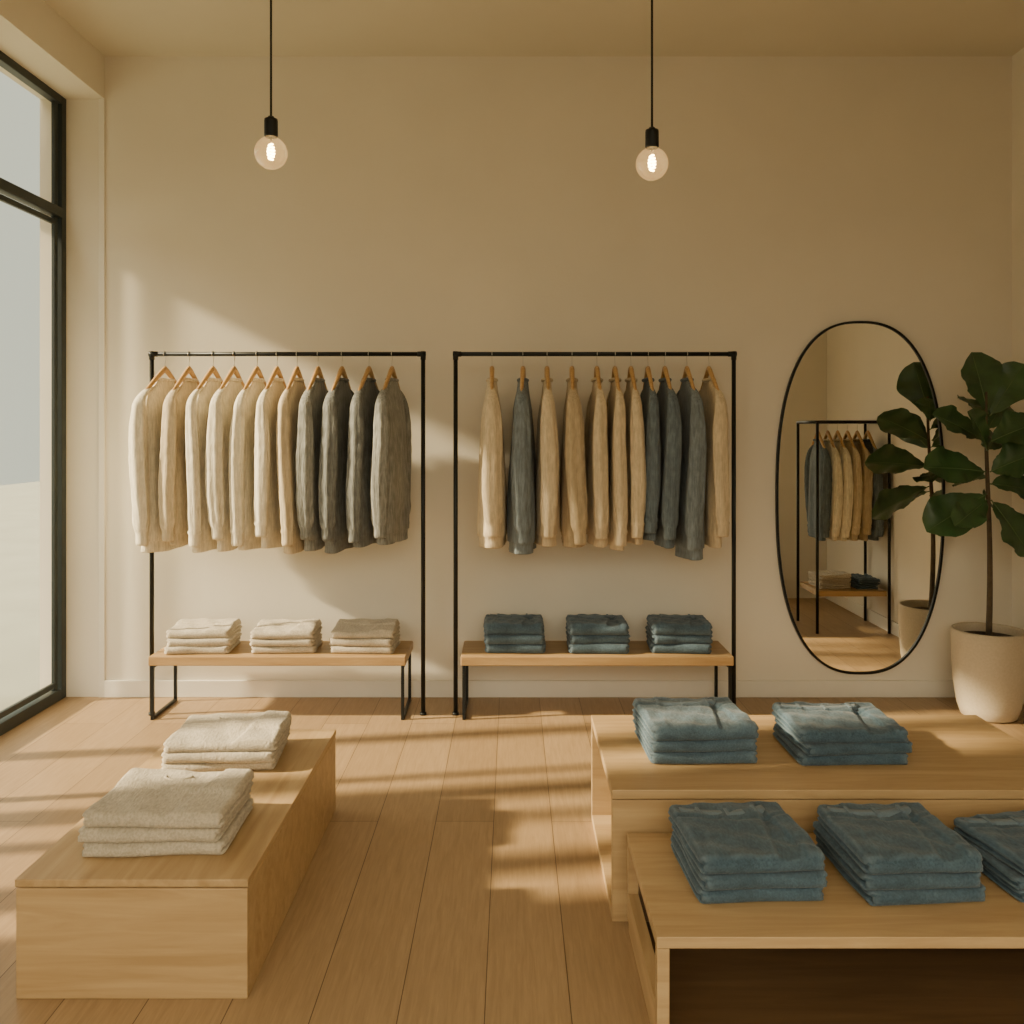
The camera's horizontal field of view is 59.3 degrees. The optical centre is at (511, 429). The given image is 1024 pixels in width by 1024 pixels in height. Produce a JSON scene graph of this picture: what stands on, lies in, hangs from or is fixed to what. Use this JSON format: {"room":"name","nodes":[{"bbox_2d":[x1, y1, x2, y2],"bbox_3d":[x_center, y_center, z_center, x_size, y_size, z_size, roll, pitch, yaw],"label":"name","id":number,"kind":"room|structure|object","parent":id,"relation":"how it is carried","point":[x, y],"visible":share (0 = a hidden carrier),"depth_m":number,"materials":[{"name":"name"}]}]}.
{"room":"clothing store","nodes":[
{"label":"clothing store","id":0,"kind":"room"},
{"bbox_2d":[0,0,104,98],"bbox_3d":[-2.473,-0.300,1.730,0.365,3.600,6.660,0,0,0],"label":"soffit","id":1,"kind":"structure","parent":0,"point":[33,34],"depth_m":4.56,"materials":[{"name":"paint"}]},
{"bbox_2d":[0,51,65,735],"bbox_3d":[-2.527,-0.180,3.680,0.056,3.360,2.760,0,0,0],"label":"window","id":2,"kind":"structure","parent":1,"relation":"in","point":[12,716],"depth_m":4.98,"materials":[{"name":"metal"}]},
{"bbox_2d":[0,697,1023,1023],"bbox_3d":[0.128,1.550,1.780,5.565,0.100,6.760,0,0,0],"label":"floor","id":3,"kind":"structure","parent":0,"point":[454,875],"depth_m":3.19,"materials":[{"name":"brown wood"}]},
{"bbox_2d":[15,729,335,998],"bbox_3d":[-1.002,1.342,2.965,0.615,0.316,1.190,0,0,0],"label":"display box","id":4,"kind":"object","parent":3,"relation":"on","point":[187,926],"visible":0.73,"depth_m":2.37,"materials":[{"name":"brown wood"}]},
{"bbox_2d":[82,798,253,856],"bbox_3d":[-1.001,1.162,2.652,0.411,0.044,0.345,0,0,-1],"label":"sweater","id":5,"kind":"object","parent":4,"relation":"on","point":[219,847],"visible":0.3,"depth_m":2.50,"materials":[{"name":"fabric"}]},
{"bbox_2d":[78,788,250,842],"bbox_3d":[-1.011,1.125,2.654,0.411,0.044,0.345,0,0,1],"label":"sweater","id":6,"kind":"object","parent":5,"relation":"on","point":[87,834],"visible":0.26,"depth_m":2.49,"materials":[{"name":"fabric"}]},
{"bbox_2d":[82,768,253,827],"bbox_3d":[-1.004,1.080,2.661,0.407,0.058,0.335,0,0,1],"label":"sweater","id":7,"kind":"object","parent":6,"relation":"on","point":[149,798],"visible":1,"depth_m":2.61,"materials":[{"name":"fabric"}]},
{"bbox_2d":[161,739,287,771],"bbox_3d":[-1.032,1.165,3.261,0.402,0.039,0.326,0,0,-4],"label":"sweater","id":8,"kind":"object","parent":4,"relation":"on","point":[196,767],"visible":0.22,"depth_m":3.11,"materials":[{"name":"fabric"}]},
{"bbox_2d":[161,728,289,762],"bbox_3d":[-1.024,1.132,3.251,0.398,0.037,0.315,0,0,-2],"label":"sweater","id":9,"kind":"object","parent":8,"relation":"on","point":[242,756],"visible":0.3,"depth_m":3.10,"materials":[{"name":"fabric"}]},
{"bbox_2d":[163,710,291,752],"bbox_3d":[-1.022,1.090,3.264,0.400,0.054,0.314,0,0,-4],"label":"sweater","id":10,"kind":"object","parent":9,"relation":"on","point":[260,731],"visible":1,"depth_m":3.22,"materials":[{"name":"fabric"}]},
{"bbox_2d":[148,641,412,719],"bbox_3d":[-1.214,1.335,4.822,1.328,0.330,0.355,0,0,0],"label":"bench","id":11,"kind":"object","parent":3,"relation":"on","point":[241,655],"visible":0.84,"depth_m":4.64,"materials":[{"name":"brown wood"}]},
{"bbox_2d":[164,637,240,653],"bbox_3d":[-1.653,1.147,4.818,0.350,0.046,0.282,0,0,-1],"label":"sweater","id":12,"kind":"object","parent":11,"relation":"on","point":[174,649],"visible":0.49,"depth_m":4.69,"materials":[{"name":"fabric"}]},
{"bbox_2d":[167,629,241,646],"bbox_3d":[-1.646,1.107,4.824,0.350,0.047,0.279,0,0,-4],"label":"sweater","id":13,"kind":"object","parent":12,"relation":"on","point":[229,641],"visible":0.54,"depth_m":4.70,"materials":[{"name":"fabric"}]},
{"bbox_2d":[166,618,241,637],"bbox_3d":[-1.652,1.059,4.837,0.349,0.064,0.279,0,0,-1],"label":"sweater","id":14,"kind":"object","parent":13,"relation":"on","point":[201,627],"visible":1,"depth_m":4.77,"materials":[{"name":"fabric"}]},
{"bbox_2d":[251,636,322,652],"bbox_3d":[-1.206,1.147,4.834,0.349,0.047,0.279,0,0,-2],"label":"sweater","id":15,"kind":"object","parent":11,"relation":"on","point":[255,649],"visible":0.42,"depth_m":4.70,"materials":[{"name":"fabric"}]},
{"bbox_2d":[249,630,321,645],"bbox_3d":[-1.210,1.107,4.824,0.350,0.047,0.279,0,0,0],"label":"sweater","id":16,"kind":"object","parent":15,"relation":"on","point":[254,642],"visible":0.52,"depth_m":4.69,"materials":[{"name":"fabric"}]},
{"bbox_2d":[250,618,322,638],"bbox_3d":[-1.207,1.059,4.823,0.350,0.064,0.279,0,0,-1],"label":"sweater","id":17,"kind":"object","parent":16,"relation":"on","point":[276,628],"visible":1,"depth_m":4.75,"materials":[{"name":"fabric"}]},
{"bbox_2d":[330,637,400,653],"bbox_3d":[-0.785,1.147,4.827,0.349,0.047,0.279,0,0,3],"label":"sweater","id":18,"kind":"object","parent":11,"relation":"on","point":[334,649],"visible":0.51,"depth_m":4.70,"materials":[{"name":"fabric"}]},
{"bbox_2d":[329,630,399,646],"bbox_3d":[-0.787,1.107,4.826,0.350,0.047,0.279,0,0,5],"label":"sweater","id":19,"kind":"object","parent":18,"relation":"on","point":[386,642],"visible":0.51,"depth_m":4.70,"materials":[{"name":"fabric"}]},
{"bbox_2d":[331,618,399,637],"bbox_3d":[-0.784,1.059,4.830,0.350,0.064,0.279,0,0,1],"label":"sweater","id":20,"kind":"object","parent":19,"relation":"on","point":[361,627],"visible":1,"depth_m":4.76,"materials":[{"name":"fabric"}]},
{"bbox_2d":[148,351,425,715],"bbox_3d":[-1.183,0.543,4.740,1.463,1.914,0.033,0,0,0],"label":"rack","id":21,"kind":"object","parent":3,"relation":"on","point":[152,354],"visible":0.83,"depth_m":4.73,"materials":[{"name":"black metal"}]},
{"bbox_2d":[145,351,176,389],"bbox_3d":[-1.827,-0.299,4.740,0.027,0.235,0.355,0,0,14],"label":"clothes hanger","id":22,"kind":"object","parent":21,"relation":"hanging from","point":[164,369],"visible":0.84,"depth_m":4.71,"materials":[{"name":"brown wood"}]},
{"bbox_2d":[128,378,188,552],"bbox_3d":[-1.829,0.178,4.738,0.145,0.902,0.519,0,0,14],"label":"shirt","id":23,"kind":"object","parent":22,"relation":"hanging from","point":[144,437],"visible":0.43,"depth_m":4.55,"materials":[{"name":"fabric"}]},
{"bbox_2d":[172,351,199,390],"bbox_3d":[-1.701,-0.299,4.740,0.027,0.235,0.355,0,0,8],"label":"clothes hanger","id":24,"kind":"object","parent":21,"relation":"hanging from","point":[188,370],"visible":0.79,"depth_m":4.70,"materials":[{"name":"brown wood"}]},
{"bbox_2d":[158,378,197,544],"bbox_3d":[-1.695,0.158,4.739,0.119,0.862,0.492,0,0,8],"label":"sweater","id":25,"kind":"object","parent":24,"relation":"hanging from","point":[172,479],"visible":0.59,"depth_m":4.53,"materials":[{"name":"fabric"}]},
{"bbox_2d":[196,351,222,389],"bbox_3d":[-1.575,-0.299,4.740,0.027,0.235,0.355,0,0,10],"label":"clothes hanger","id":26,"kind":"object","parent":21,"relation":"hanging from","point":[212,370],"visible":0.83,"depth_m":4.70,"materials":[{"name":"brown wood"}]},
{"bbox_2d":[185,378,221,552],"bbox_3d":[-1.579,0.178,4.740,0.118,0.902,0.503,0,0,10],"label":"sweater","id":27,"kind":"object","parent":26,"relation":"hanging from","point":[198,402],"visible":0.49,"depth_m":4.52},
{"bbox_2d":[219,351,244,389],"bbox_3d":[-1.464,-0.299,4.740,0.027,0.235,0.355,0,0,8],"label":"clothes hanger","id":28,"kind":"object","parent":21,"relation":"hanging from","point":[233,370],"visible":0.83,"depth_m":4.71,"materials":[{"name":"brown wood"}]},
{"bbox_2d":[205,378,242,551],"bbox_3d":[-1.462,0.173,4.740,0.108,0.892,0.507,0,0,8],"label":"sweater","id":29,"kind":"object","parent":28,"relation":"hanging from","point":[221,406],"visible":0.42,"depth_m":4.51,"materials":[{"name":"fabric"}]},
{"bbox_2d":[243,351,266,389],"bbox_3d":[-1.343,-0.299,4.740,0.027,0.235,0.355,0,0,7],"label":"clothes hanger","id":30,"kind":"object","parent":21,"relation":"hanging from","point":[256,370],"visible":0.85,"depth_m":4.70,"materials":[{"name":"brown wood"}]},
{"bbox_2d":[229,378,264,550],"bbox_3d":[-1.351,0.173,4.740,0.106,0.892,0.491,0,0,10],"label":"sweater","id":31,"kind":"object","parent":30,"relation":"hanging from","point":[242,428],"visible":0.42,"depth_m":4.53,"materials":[{"name":"fabric"}]},
{"bbox_2d":[265,351,286,389],"bbox_3d":[-1.238,-0.299,4.740,0.027,0.235,0.355,0,0,6],"label":"clothes hanger","id":32,"kind":"object","parent":21,"relation":"hanging from","point":[276,371],"visible":0.84,"depth_m":4.71,"materials":[{"name":"brown wood"}]},
{"bbox_2d":[254,378,284,548],"bbox_3d":[-1.236,0.168,4.739,0.108,0.882,0.496,0,0,6],"label":"sweater","id":33,"kind":"object","parent":32,"relation":"hanging from","point":[267,524],"visible":0.5,"depth_m":4.52,"materials":[{"name":"fabric"}]},
{"bbox_2d":[286,351,305,389],"bbox_3d":[-1.132,-0.299,4.740,0.027,0.235,0.355,0,0,5],"label":"clothes hanger","id":34,"kind":"object","parent":21,"relation":"hanging from","point":[296,371],"visible":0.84,"depth_m":4.70,"materials":[{"name":"brown wood"}]},
{"bbox_2d":[276,378,305,553],"bbox_3d":[-1.128,0.178,4.737,0.115,0.902,0.491,0,0,5],"label":"sweater","id":35,"kind":"object","parent":34,"relation":"hanging from","point":[288,405],"visible":0.52,"depth_m":4.52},
{"bbox_2d":[307,351,327,390],"bbox_3d":[-1.022,-0.299,4.740,0.027,0.235,0.355,0,0,6],"label":"clothes hanger","id":36,"kind":"object","parent":21,"relation":"hanging from","point":[317,371],"visible":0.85,"depth_m":4.70,"materials":[{"name":"brown wood"}]},
{"bbox_2d":[295,378,328,550],"bbox_3d":[-1.029,0.173,4.743,0.117,0.892,0.502,0,0,6],"label":"sweater","id":37,"kind":"object","parent":36,"relation":"hanging from","point":[308,442],"visible":0.52,"depth_m":4.52,"materials":[{"name":"fabric"}]},
{"bbox_2d":[331,351,350,391],"bbox_3d":[-0.895,-0.299,4.740,0.027,0.235,0.355,0,0,7],"label":"clothes hanger","id":38,"kind":"object","parent":21,"relation":"hanging from","point":[341,371],"visible":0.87,"depth_m":4.69,"materials":[{"name":"brown wood"}]},
{"bbox_2d":[318,378,353,553],"bbox_3d":[-0.902,0.178,4.746,0.128,0.902,0.505,0,0,7],"label":"sweater","id":39,"kind":"object","parent":38,"relation":"hanging from","point":[336,405],"visible":0.7,"depth_m":4.53,"materials":[{"name":"fabric"}]},
{"bbox_2d":[358,351,378,390],"bbox_3d":[-0.753,-0.299,4.740,0.027,0.235,0.355,0,0,9],"label":"clothes hanger","id":40,"kind":"object","parent":21,"relation":"hanging from","point":[368,371],"visible":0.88,"depth_m":4.70,"materials":[{"name":"brown wood"}]},
{"bbox_2d":[346,378,379,547],"bbox_3d":[-0.750,0.163,4.742,0.112,0.872,0.492,0,0,9],"label":"sweater","id":41,"kind":"object","parent":40,"relation":"hanging from","point":[362,406],"visible":0.56,"depth_m":4.53,"materials":[{"name":"fabric"}]},
{"bbox_2d":[382,351,399,389],"bbox_3d":[-0.632,-0.299,4.740,0.027,0.235,0.355,0,0,8],"label":"clothes hanger","id":42,"kind":"object","parent":21,"relation":"hanging from","point":[391,372],"visible":0.78,"depth_m":4.69,"materials":[{"name":"brown wood"}]},
{"bbox_2d":[370,378,411,544],"bbox_3d":[-0.636,0.158,4.741,0.137,0.862,0.497,0,0,8],"label":"shirt","id":43,"kind":"object","parent":42,"relation":"hanging from","point":[390,476],"visible":0.98,"depth_m":4.58,"materials":[{"name":"fabric"}]},
{"bbox_2d":[452,351,736,715],"bbox_3d":[0.435,0.543,4.740,1.499,1.914,0.033,0,0,0],"label":"rack","id":44,"kind":"object","parent":3,"relation":"on","point":[733,354],"visible":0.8,"depth_m":4.73,"materials":[{"name":"black metal"}]},
{"bbox_2d":[489,366,494,389],"bbox_3d":[-0.105,-0.299,4.740,0.027,0.235,0.355,0,0,-1],"label":"clothes hanger","id":45,"kind":"object","parent":44,"relation":"hanging from","point":[491,368],"visible":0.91,"depth_m":4.66,"materials":[{"name":"brown wood"}]},
{"bbox_2d":[477,378,506,548],"bbox_3d":[-0.102,0.168,4.739,0.156,0.882,0.505,0,0,5],"label":"sweater","id":46,"kind":"object","parent":45,"relation":"hanging from","point":[492,486],"visible":1,"depth_m":4.51,"materials":[{"name":"fabric"}]},
{"bbox_2d":[520,366,525,390],"bbox_3d":[0.058,-0.299,4.740,0.027,0.235,0.355,0,0,3],"label":"clothes hanger","id":47,"kind":"object","parent":44,"relation":"hanging from","point":[523,369],"visible":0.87,"depth_m":4.67,"materials":[{"name":"brown wood"}]},
{"bbox_2d":[507,378,535,554],"bbox_3d":[0.053,0.183,4.743,0.161,0.912,0.501,0,0,3],"label":"sweater","id":48,"kind":"object","parent":47,"relation":"hanging from","point":[521,477],"visible":0.98,"depth_m":4.52,"materials":[{"name":"fabric"}]},
{"bbox_2d":[544,366,549,389],"bbox_3d":[0.184,-0.299,4.740,0.027,0.235,0.355,0,0,0],"label":"clothes hanger","id":49,"kind":"object","parent":44,"relation":"hanging from","point":[546,370],"visible":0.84,"depth_m":4.67,"materials":[{"name":"brown wood"}]},
{"bbox_2d":[534,378,558,546],"bbox_3d":[0.174,0.163,4.740,0.129,0.872,0.507,0,0,0],"label":"sweater","id":50,"kind":"object","parent":49,"relation":"hanging from","point":[547,446],"visible":0.97,"depth_m":4.51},
{"bbox_2d":[569,366,574,389],"bbox_3d":[0.316,-0.299,4.740,0.027,0.235,0.355,0,0,2],"label":"clothes hanger","id":51,"kind":"object","parent":44,"relation":"hanging from","point":[571,369],"visible":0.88,"depth_m":4.67,"materials":[{"name":"brown wood"}]},
{"bbox_2d":[560,378,587,547],"bbox_3d":[0.323,0.163,4.736,0.143,0.872,0.511,0,0,2],"label":"sweater","id":52,"kind":"object","parent":51,"relation":"hanging from","point":[573,488],"visible":0.98,"depth_m":4.50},
{"bbox_2d":[594,352,600,389],"bbox_3d":[0.448,-0.299,4.740,0.027,0.235,0.355,0,0,0],"label":"clothes hanger","id":53,"kind":"object","parent":44,"relation":"hanging from","point":[596,370],"visible":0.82,"depth_m":4.67,"materials":[{"name":"brown wood"}]},
{"bbox_2d":[584,378,608,547],"bbox_3d":[0.448,0.163,4.742,0.117,0.872,0.510,0,0,0],"label":"sweater","id":54,"kind":"object","parent":53,"relation":"hanging from","point":[595,436],"visible":0.98,"depth_m":4.51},
{"bbox_2d":[610,351,619,391],"bbox_3d":[0.542,-0.299,4.740,0.027,0.235,0.355,0,0,0],"label":"clothes hanger","id":55,"kind":"object","parent":44,"relation":"hanging from","point":[615,375],"visible":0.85,"depth_m":4.68,"materials":[{"name":"brown wood"}]},
{"bbox_2d":[606,378,627,550],"bbox_3d":[0.546,0.173,4.742,0.094,0.892,0.496,0,0,-1],"label":"sweater","id":56,"kind":"object","parent":55,"relation":"hanging from","point":[616,410],"visible":0.84,"depth_m":4.52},
{"bbox_2d":[626,351,636,389],"bbox_3d":[0.627,-0.299,4.740,0.027,0.235,0.355,0,0,0],"label":"clothes hanger","id":57,"kind":"object","parent":44,"relation":"hanging from","point":[631,374],"visible":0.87,"depth_m":4.68,"materials":[{"name":"brown wood"}]},
{"bbox_2d":[623,378,645,544],"bbox_3d":[0.630,0.158,4.743,0.098,0.862,0.497,0,0,-1],"label":"sweater","id":58,"kind":"object","parent":57,"relation":"hanging from","point":[635,435],"visible":0.8,"depth_m":4.51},
{"bbox_2d":[643,351,653,390],"bbox_3d":[0.716,-0.299,4.740,0.027,0.235,0.355,0,0,0],"label":"clothes hanger","id":59,"kind":"object","parent":44,"relation":"hanging from","point":[648,374],"visible":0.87,"depth_m":4.68,"materials":[{"name":"brown wood"}]},
{"bbox_2d":[640,378,660,540],"bbox_3d":[0.714,0.148,4.746,0.099,0.842,0.494,0,0,0],"label":"sweater","id":60,"kind":"object","parent":59,"relation":"hanging from","point":[649,399],"visible":0.67,"depth_m":4.52,"materials":[{"name":"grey fabric"}]},
{"bbox_2d":[659,351,671,388],"bbox_3d":[0.806,-0.299,4.740,0.027,0.235,0.355,0,0,-1],"label":"clothes hanger","id":61,"kind":"object","parent":44,"relation":"hanging from","point":[664,374],"visible":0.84,"depth_m":4.69,"materials":[{"name":"brown wood"}]},
{"bbox_2d":[653,378,681,548],"bbox_3d":[0.800,0.168,4.734,0.107,0.882,0.493,0,0,-1],"label":"sweater","id":62,"kind":"object","parent":61,"relation":"hanging from","point":[669,408],"visible":0.73,"depth_m":4.51,"materials":[{"name":"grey fabric"}]},
{"bbox_2d":[680,351,694,389],"bbox_3d":[0.922,-0.299,4.740,0.027,0.235,0.355,0,0,-2],"label":"clothes hanger","id":63,"kind":"object","parent":44,"relation":"hanging from","point":[686,373],"visible":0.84,"depth_m":4.69,"materials":[{"name":"brown wood"}]},
{"bbox_2d":[675,378,706,560],"bbox_3d":[0.923,0.198,4.742,0.128,0.942,0.504,0,0,-2],"label":"sweater","id":64,"kind":"object","parent":63,"relation":"hanging from","point":[689,542],"visible":0.72,"depth_m":4.51,"materials":[{"name":"fabric"}]},
{"bbox_2d":[700,351,718,390],"bbox_3d":[1.038,-0.299,4.740,0.027,0.235,0.355,0,0,-4],"label":"clothes hanger","id":65,"kind":"object","parent":44,"relation":"hanging from","point":[709,372],"visible":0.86,"depth_m":4.70,"materials":[{"name":"brown wood"}]},
{"bbox_2d":[699,378,729,547],"bbox_3d":[1.030,0.163,4.738,0.121,0.872,0.498,0,0,-4],"label":"sweater","id":66,"kind":"object","parent":65,"relation":"hanging from","point":[717,490],"visible":0.61,"depth_m":4.52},
{"bbox_2d":[461,641,733,719],"bbox_3d":[0.440,1.335,4.822,1.410,0.330,0.355,0,0,0],"label":"bench","id":67,"kind":"object","parent":3,"relation":"on","point":[556,653],"visible":0.78,"depth_m":4.64,"materials":[{"name":"brown wood"}]},
{"bbox_2d":[485,638,545,652],"bbox_3d":[0.018,1.143,4.831,0.331,0.053,0.281,0,0,0],"label":"jeans","id":68,"kind":"object","parent":67,"relation":"on","point":[489,648],"visible":0.49,"depth_m":4.70,"materials":[{"name":"blue fabric"}]},
{"bbox_2d":[484,633,544,643],"bbox_3d":[0.013,1.094,4.822,0.328,0.054,0.278,0,0,-2],"label":"jeans","id":69,"kind":"object","parent":68,"relation":"on","point":[488,638],"visible":0.58,"depth_m":4.69,"materials":[{"name":"blue fabric"}]},
{"bbox_2d":[483,613,544,634],"bbox_3d":[0.010,1.038,4.831,0.328,0.068,0.278,0,0,1],"label":"jeans","id":70,"kind":"object","parent":69,"relation":"on","point":[533,624],"visible":1,"depth_m":4.71,"materials":[{"name":"blue fabric"}]},
{"bbox_2d":[566,636,629,653],"bbox_3d":[0.457,1.143,4.821,0.331,0.053,0.281,0,0,0],"label":"jeans","id":71,"kind":"object","parent":67,"relation":"on","point":[598,648],"visible":0.62,"depth_m":4.69,"materials":[{"name":"blue fabric"}]},
{"bbox_2d":[565,627,630,643],"bbox_3d":[0.458,1.094,4.832,0.331,0.053,0.281,0,0,-3],"label":"jeans","id":72,"kind":"object","parent":71,"relation":"on","point":[574,639],"visible":0.48,"depth_m":4.70,"materials":[{"name":"blue fabric"}]},
{"bbox_2d":[566,614,628,634],"bbox_3d":[0.454,1.038,4.816,0.331,0.067,0.281,0,0,0],"label":"jeans","id":73,"kind":"object","parent":72,"relation":"on","point":[579,624],"visible":1,"depth_m":4.70,"materials":[{"name":"blue fabric"}]},
{"bbox_2d":[646,635,711,653],"bbox_3d":[0.891,1.143,4.823,0.331,0.053,0.281,0,0,3],"label":"jeans","id":74,"kind":"object","parent":67,"relation":"on","point":[654,648],"visible":0.55,"depth_m":4.70,"materials":[{"name":"blue fabric"}]},
{"bbox_2d":[645,625,712,643],"bbox_3d":[0.892,1.094,4.829,0.328,0.054,0.278,0,0,0],"label":"jeans","id":75,"kind":"object","parent":74,"relation":"on","point":[656,639],"visible":0.58,"depth_m":4.70,"materials":[{"name":"blue fabric"}]},
{"bbox_2d":[646,614,712,634],"bbox_3d":[0.893,1.038,4.821,0.328,0.068,0.278,0,0,3],"label":"jeans","id":76,"kind":"object","parent":75,"relation":"on","point":[661,624],"visible":1,"depth_m":4.70,"materials":[{"name":"blue fabric"}]},
{"bbox_2d":[591,715,1023,920],"bbox_3d":[1.048,1.299,3.107,1.485,0.402,0.725,0,0,0],"label":"display table","id":77,"kind":"object","parent":3,"relation":"on","point":[958,765],"visible":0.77,"depth_m":2.86,"materials":[{"name":"brown wood"}]},
{"bbox_2d":[634,725,757,763],"bbox_3d":[0.626,1.075,3.109,0.369,0.047,0.336,0,0,-1],"label":"jeans","id":78,"kind":"object","parent":77,"relation":"on","point":[722,757],"visible":0.31,"depth_m":2.95,"materials":[{"name":"blue fabric"}]},
{"bbox_2d":[632,713,756,751],"bbox_3d":[0.621,1.033,3.103,0.370,0.047,0.336,0,0,-2],"label":"jeans","id":79,"kind":"object","parent":78,"relation":"on","point":[727,744],"visible":0.3,"depth_m":2.94,"materials":[{"name":"blue fabric"}]},
{"bbox_2d":[632,697,758,740],"bbox_3d":[0.622,0.985,3.095,0.369,0.060,0.336,0,0,-4],"label":"jeans","id":80,"kind":"object","parent":79,"relation":"on","point":[663,718],"visible":1,"depth_m":3.01,"materials":[{"name":"blue fabric"}]},
{"bbox_2d":[773,726,907,765],"bbox_3d":[1.119,1.078,3.094,0.381,0.039,0.334,0,0,0],"label":"jeans","id":81,"kind":"object","parent":77,"relation":"on","point":[802,758],"visible":0.3,"depth_m":2.94,"materials":[{"name":"blue fabric"}]},
{"bbox_2d":[774,718,912,755],"bbox_3d":[1.129,1.043,3.091,0.381,0.039,0.334,0,0,-4],"label":"jeans","id":82,"kind":"object","parent":81,"relation":"on","point":[811,749],"visible":0.32,"depth_m":2.94,"materials":[{"name":"blue fabric"}]},
{"bbox_2d":[772,701,907,742],"bbox_3d":[1.119,1.000,3.098,0.375,0.053,0.325,0,0,0],"label":"jeans","id":83,"kind":"object","parent":82,"relation":"on","point":[847,722],"visible":1,"depth_m":3.03,"materials":[{"name":"blue fabric"}]},
{"bbox_2d":[627,833,1023,1023],"bbox_3d":[1.104,1.360,2.445,1.512,0.280,0.560,0,0,0],"label":"display table","id":84,"kind":"object","parent":3,"relation":"on","point":[839,958],"visible":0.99,"depth_m":2.32,"materials":[{"name":"brown wood"}]},
{"bbox_2d":[670,835,823,903],"bbox_3d":[0.636,1.198,2.486,0.347,0.044,0.359,0,0,-2],"label":"jeans","id":85,"kind":"object","parent":84,"relation":"on","point":[762,894],"visible":0.29,"depth_m":2.32,"materials":[{"name":"blue fabric"}]},
{"bbox_2d":[672,824,827,890],"bbox_3d":[0.642,1.161,2.477,0.345,0.041,0.357,0,0,-4],"label":"jeans","id":86,"kind":"object","parent":85,"relation":"on","point":[794,879],"visible":0.3,"depth_m":2.31,"materials":[{"name":"blue fabric"}]},
{"bbox_2d":[668,801,824,873],"bbox_3d":[0.636,1.114,2.484,0.343,0.058,0.356,0,0,-4],"label":"jeans","id":87,"kind":"object","parent":86,"relation":"on","point":[753,836],"visible":1,"depth_m":2.42,"materials":[{"name":"blue fabric"}]},
{"bbox_2d":[815,836,985,905],"bbox_3d":[1.058,1.198,2.477,0.327,0.044,0.351,0,0,-5],"label":"jeans","id":88,"kind":"object","parent":84,"relation":"on","point":[946,895],"visible":0.28,"depth_m":2.31,"materials":[{"name":"blue fabric"}]},
{"bbox_2d":[813,821,980,889],"bbox_3d":[1.047,1.160,2.477,0.327,0.044,0.351,0,0,-3],"label":"jeans","id":89,"kind":"object","parent":88,"relation":"on","point":[926,880],"visible":0.36,"depth_m":2.31,"materials":[{"name":"blue fabric"}]},
{"bbox_2d":[817,802,982,874],"bbox_3d":[1.055,1.115,2.482,0.332,0.056,0.358,0,0,-2],"label":"jeans","id":90,"kind":"object","parent":89,"relation":"on","point":[902,837],"visible":1,"depth_m":2.41,"materials":[{"name":"blue fabric"}]},
{"bbox_2d":[982,864,1023,902],"bbox_3d":[1.456,1.203,2.485,0.345,0.034,0.317,0,0,-8],"label":"jeans","id":91,"kind":"object","parent":84,"relation":"on","point":[1017,894],"visible":0.16,"depth_m":2.38,"materials":[{"name":"blue fabric"}]},
{"bbox_2d":[958,833,1023,889],"bbox_3d":[1.447,1.170,2.485,0.345,0.037,0.319,0,0,-6],"label":"jeans","id":92,"kind":"object","parent":91,"relation":"on","point":[1008,874],"visible":0.3,"depth_m":2.38,"materials":[{"name":"blue fabric"}]},
{"bbox_2d":[954,810,1023,874],"bbox_3d":[1.460,1.132,2.490,0.345,0.050,0.319,0,0,-11],"label":"jeans","id":93,"kind":"object","parent":92,"relation":"on","point":[1001,835],"visible":1,"depth_m":2.50,"materials":[{"name":"blue fabric"}]},
{"bbox_2d":[922,352,1023,722],"bbox_3d":[2.469,0.546,4.689,0.613,1.907,0.408,0,0,-33],"label":"fig tree","id":94,"kind":"object","parent":3,"relation":"on","point":[987,659],"visible":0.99,"depth_m":4.68,"materials":[{"name":"green plant"}]},
{"bbox_2d":[40,56,1011,696],"bbox_3d":[0.128,-0.300,5.110,5.565,3.600,0.100,0,0,0],"label":"wall","id":95,"kind":"structure","parent":0,"point":[439,206],"depth_m":5.06,"materials":[{"name":"paint"}]},
{"bbox_2d":[99,99,104,696],"bbox_3d":[-2.303,-0.180,5.054,0.034,3.360,0.012,0,0,0],"label":"trim","id":96,"kind":"structure","parent":95,"relation":"attached to","point":[101,101],"depth_m":5.05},
{"bbox_2d":[104,680,955,696],"bbox_3d":[0.262,1.452,5.053,5.096,0.095,0.015,0,0,0],"label":"baseboard","id":97,"kind":"structure","parent":95,"relation":"attached to","point":[112,688],"depth_m":5.04,"materials":[{"name":"paint"}]},
{"bbox_2d":[775,321,944,674],"bbox_3d":[1.952,0.379,5.048,0.946,1.980,0.020,0,0,0],"label":"wall mirror","id":98,"kind":"object","parent":95,"relation":"attached to","point":[860,568],"visible":0.92,"depth_m":5.05,"materials":[{"name":"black mirror"}]},
{"bbox_2d":[44,0,1023,55],"bbox_3d":[0.305,-2.150,1.780,5.210,0.100,6.760,0,0,0],"label":"ceiling","id":99,"kind":"structure","parent":0,"point":[113,27],"depth_m":4.66,"materials":[{"name":"paint"}]},
{"bbox_2d":[254,0,287,169],"bbox_3d":[-0.876,-1.524,3.270,0.118,1.153,0.118,0,0,0],"label":"pendant lamp","id":100,"kind":"object","parent":99,"relation":"hanging from","point":[270,123],"visible":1,"depth_m":3.27,"materials":[{"name":"black metal"}]},
{"bbox_2d":[636,0,667,180],"bbox_3d":[0.509,-1.504,3.270,0.118,1.192,0.118,0,0,0],"label":"pendant lamp","id":101,"kind":"object","parent":99,"relation":"hanging from","point":[651,134],"visible":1,"depth_m":3.27,"materials":[{"name":"black metal"}]},
{"bbox_2d":[1012,48,1023,629],"bbox_3d":[2.860,-0.300,3.560,0.100,3.600,3.000,0,0,0],"label":"wall","id":102,"kind":"structure","parent":0,"point":[1018,58],"depth_m":4.99,"materials":[{"name":"paint"}]},
{"label":"outside","id":103,"kind":"structure","parent":0,"visible":0},
{"bbox_2d":[0,481,39,710],"bbox_3d":[-8.328,1.570,12.000,11.345,0.100,36.000,0,0,0],"label":"pavement","id":104,"kind":"structure","parent":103,"point":[19,503],"depth_m":8.47,"materials":[{"name":"concrete"}]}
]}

